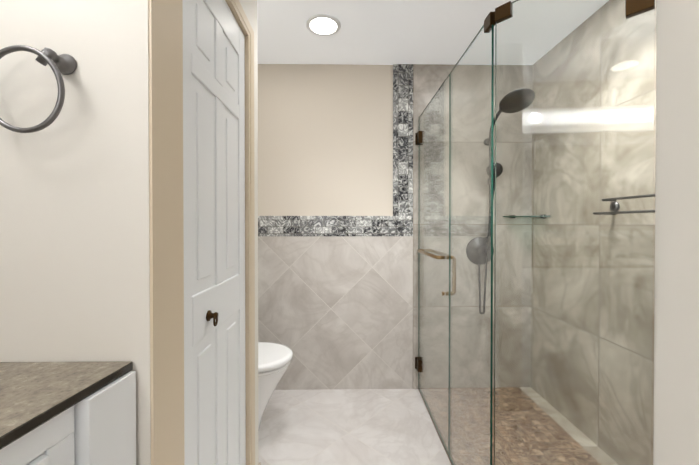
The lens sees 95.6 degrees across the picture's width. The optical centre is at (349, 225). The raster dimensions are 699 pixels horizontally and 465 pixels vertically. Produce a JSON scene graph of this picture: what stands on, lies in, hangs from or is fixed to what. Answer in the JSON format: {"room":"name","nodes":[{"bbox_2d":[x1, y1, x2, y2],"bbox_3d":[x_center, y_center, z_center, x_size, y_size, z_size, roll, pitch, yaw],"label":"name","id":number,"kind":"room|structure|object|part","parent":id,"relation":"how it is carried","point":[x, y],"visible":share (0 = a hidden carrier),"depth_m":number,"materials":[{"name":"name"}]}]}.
{"room":"bathroom","nodes":[
{"label":"bathroom","id":0,"kind":"room"},
{"bbox_2d":[0,0,150,464],"bbox_3d":[-0.728,0.023,0.702,0.623,2.440,0.100,0,0,-1],"label":"wall","id":1,"kind":"structure","parent":0,"point":[74,238],"depth_m":0.65,"materials":[{"name":"white paint"}]},
{"bbox_2d":[0,45,76,132],"bbox_3d":[-0.631,-0.266,0.625,0.165,0.171,0.050,0,0,-1],"label":"towel ring","id":2,"kind":"object","parent":1,"relation":"attached to","point":[63,64],"visible":1,"depth_m":0.61,"materials":[{"name":"grey metal"}]},
{"bbox_2d":[239,0,258,464],"bbox_3d":[-0.472,0.020,1.117,0.100,2.440,0.722,0,0,-1],"label":"wall","id":3,"kind":"structure","parent":0,"point":[249,7],"depth_m":1.45,"materials":[{"name":"white paint"}]},
{"bbox_2d":[148,0,254,464],"bbox_3d":[-0.468,0.196,1.030,0.106,2.090,0.743,0,0,-1],"label":"trim","id":4,"kind":"structure","parent":3,"relation":"attached to","point":[166,220],"depth_m":0.73,"materials":[{"name":"beige paint"}]},
{"bbox_2d":[182,0,245,464],"bbox_3d":[-0.435,0.220,1.060,0.063,2.016,0.529,0,0,-1],"label":"closet door","id":5,"kind":"structure","parent":3,"relation":"in","point":[214,218],"depth_m":1.02,"materials":[{"name":"white paint"}]},
{"bbox_3d":[-0.416,0.281,0.965,0.028,0.048,0.038,0,0,-1],"label":"knob","id":6,"kind":"part","parent":5,"relation":"part of","materials":[{"name":"brown metal"}]},
{"bbox_2d":[258,64,392,215],"bbox_3d":[0.161,0.009,2.437,2.650,2.440,0.100,0,0,-1],"label":"wall","id":7,"kind":"structure","parent":0,"point":[325,139],"depth_m":2.38,"materials":[{"name":"beige paint"}]},
{"bbox_2d":[258,64,412,235],"bbox_3d":[-0.293,-0.566,2.369,1.540,1.288,0.013,0,0,-1],"label":"wall tile","id":8,"kind":"structure","parent":7,"relation":"attached to","point":[399,222],"depth_m":2.37,"materials":[{"name":"grey tile"}]},
{"bbox_2d":[258,236,412,389],"bbox_3d":[-0.293,0.654,2.381,1.540,1.152,0.010,0,0,-1],"label":"tile wainscot","id":9,"kind":"structure","parent":7,"relation":"attached to","point":[335,312],"depth_m":2.38,"materials":[{"name":"tile"}]},
{"bbox_2d":[413,64,416,388],"bbox_3d":[0.492,0.009,2.383,0.030,2.440,0.016,0,0,-1],"label":"trim","id":10,"kind":"structure","parent":7,"relation":"attached to","point":[414,224],"depth_m":2.38,"materials":[{"name":"stone"}]},
{"bbox_2d":[417,64,531,388],"bbox_3d":[0.947,0.009,2.393,0.880,2.440,0.010,0,0,-1],"label":"tiled wall","id":11,"kind":"structure","parent":7,"relation":"attached to","point":[431,78],"depth_m":2.39,"materials":[{"name":"stone"}]},
{"bbox_2d":[466,88,534,313],"bbox_3d":[1.017,-0.089,2.143,0.209,1.487,0.518,0,0,-8],"label":"shower column","id":12,"kind":"structure","parent":11,"relation":"attached to","point":[514,97],"depth_m":2.27,"materials":[{"name":"black metal"}]},
{"bbox_2d":[503,215,550,217],"bbox_3d":[1.267,-0.069,2.280,0.220,0.024,0.220,0,0,-1],"label":"shower shelf","id":13,"kind":"object","parent":11,"relation":"attached to","point":[540,216],"depth_m":2.25,"materials":[{"name":"teal"}]},
{"bbox_2d":[258,389,450,464],"bbox_3d":[0.190,1.296,0.417,2.650,0.100,4.160,0,0,-1],"label":"floor","id":14,"kind":"structure","parent":0,"point":[352,427],"depth_m":1.92,"materials":[{"name":"tile"}]},
{"bbox_2d":[0,405,91,464],"bbox_3d":[-0.725,0.775,0.236,0.602,0.946,0.507,0,0,-1],"label":"base cabinet","id":15,"kind":"object","parent":14,"relation":"on","point":[67,413],"depth_m":0.51,"materials":[{"name":"white paint"}]},
{"bbox_2d":[76,365,135,464],"bbox_3d":[-0.730,0.772,0.558,0.602,0.946,0.186,0,0,-1],"label":"base cabinet","id":16,"kind":"object","parent":14,"relation":"on","point":[113,404],"depth_m":0.60,"materials":[{"name":"white paint"}]},
{"bbox_2d":[0,361,132,448],"bbox_3d":[-0.725,0.295,-0.396,0.585,0.023,2.096,0,0,-1],"label":"countertop","id":17,"kind":"structure","parent":16,"relation":"on","point":[31,393],"depth_m":0.55,"materials":[{"name":"stone"}]},
{"bbox_2d":[258,342,292,430],"bbox_3d":[-0.693,0.822,1.891,0.705,0.823,0.396,0,0,-1],"label":"toilet","id":18,"kind":"object","parent":14,"relation":"on","point":[274,360],"visible":0.08,"depth_m":1.82,"materials":[{"name":"white ceramic"}]},
{"bbox_3d":[-0.576,0.791,1.893,0.470,0.062,0.384,0,0,-1],"label":"lid","id":19,"kind":"part","parent":18,"relation":"part of","materials":[{"name":"white ceramic"}]},
{"bbox_2d":[418,387,600,464],"bbox_3d":[0.913,1.233,1.635,0.770,0.005,1.524,0,0,-1],"label":"mosaic shower floor","id":20,"kind":"structure","parent":14,"relation":"on","point":[517,443],"depth_m":1.89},
{"bbox_2d":[415,0,654,464],"bbox_3d":[0.654,0.211,1.624,0.355,2.038,1.520,0,0,-1],"label":"glass","id":21,"kind":"object","parent":20,"relation":"on","point":[504,12],"visible":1,"depth_m":1.28,"materials":[{"name":"teal"}]},
{"bbox_3d":[0.529,0.273,1.978,0.116,0.221,0.470,0,0,-1],"label":"handle","id":22,"kind":"part","parent":21,"relation":"part of","materials":[{"name":"brown metal"}]},
{"bbox_2d":[519,387,618,464],"bbox_3d":[1.343,1.233,1.649,0.090,0.005,1.508,0,0,-1],"label":"curb","id":23,"kind":"structure","parent":14,"relation":"on","point":[556,414],"depth_m":1.91,"materials":[{"name":"stone"}]},
{"bbox_2d":[257,0,608,64],"bbox_3d":[0.190,-1.244,0.397,2.650,0.100,4.160,0,0,-1],"label":"ceiling","id":24,"kind":"structure","parent":0,"point":[380,32],"depth_m":1.97,"materials":[{"name":"white paint"}]},
{"bbox_2d":[306,14,340,35],"bbox_3d":[-0.156,-1.201,1.902,0.208,0.012,0.208,0,0,-1],"label":"recessed light","id":25,"kind":"object","parent":24,"relation":"in","point":[323,24],"visible":1,"depth_m":1.88,"materials":[{"name":"white paint"}]},
{"bbox_2d":[653,0,698,464],"bbox_3d":[1.124,0.022,0.800,0.571,2.440,0.144,0,0,-1],"label":"wall","id":26,"kind":"structure","parent":0,"point":[676,379],"depth_m":0.81,"materials":[{"name":"white paint"}]},
{"bbox_3d":[1.466,0.026,0.375,0.100,2.440,4.060,0,0,-1],"label":"wall","id":27,"kind":"structure","parent":0,"visible":0},
{"bbox_2d":[531,0,656,464],"bbox_3d":[1.393,0.016,1.635,0.010,2.440,1.518,0,0,-1],"label":"shower wall tile","id":28,"kind":"structure","parent":27,"relation":"attached to","point":[637,374],"depth_m":1.76,"materials":[{"name":"tile"}]},
{"bbox_2d":[593,194,654,214],"bbox_3d":[1.327,-0.097,1.377,0.126,0.082,0.606,0,0,-1],"label":"towel rail","id":29,"kind":"object","parent":28,"relation":"attached to","point":[613,205],"depth_m":1.52,"materials":[{"name":"grey metal"}]}
]}

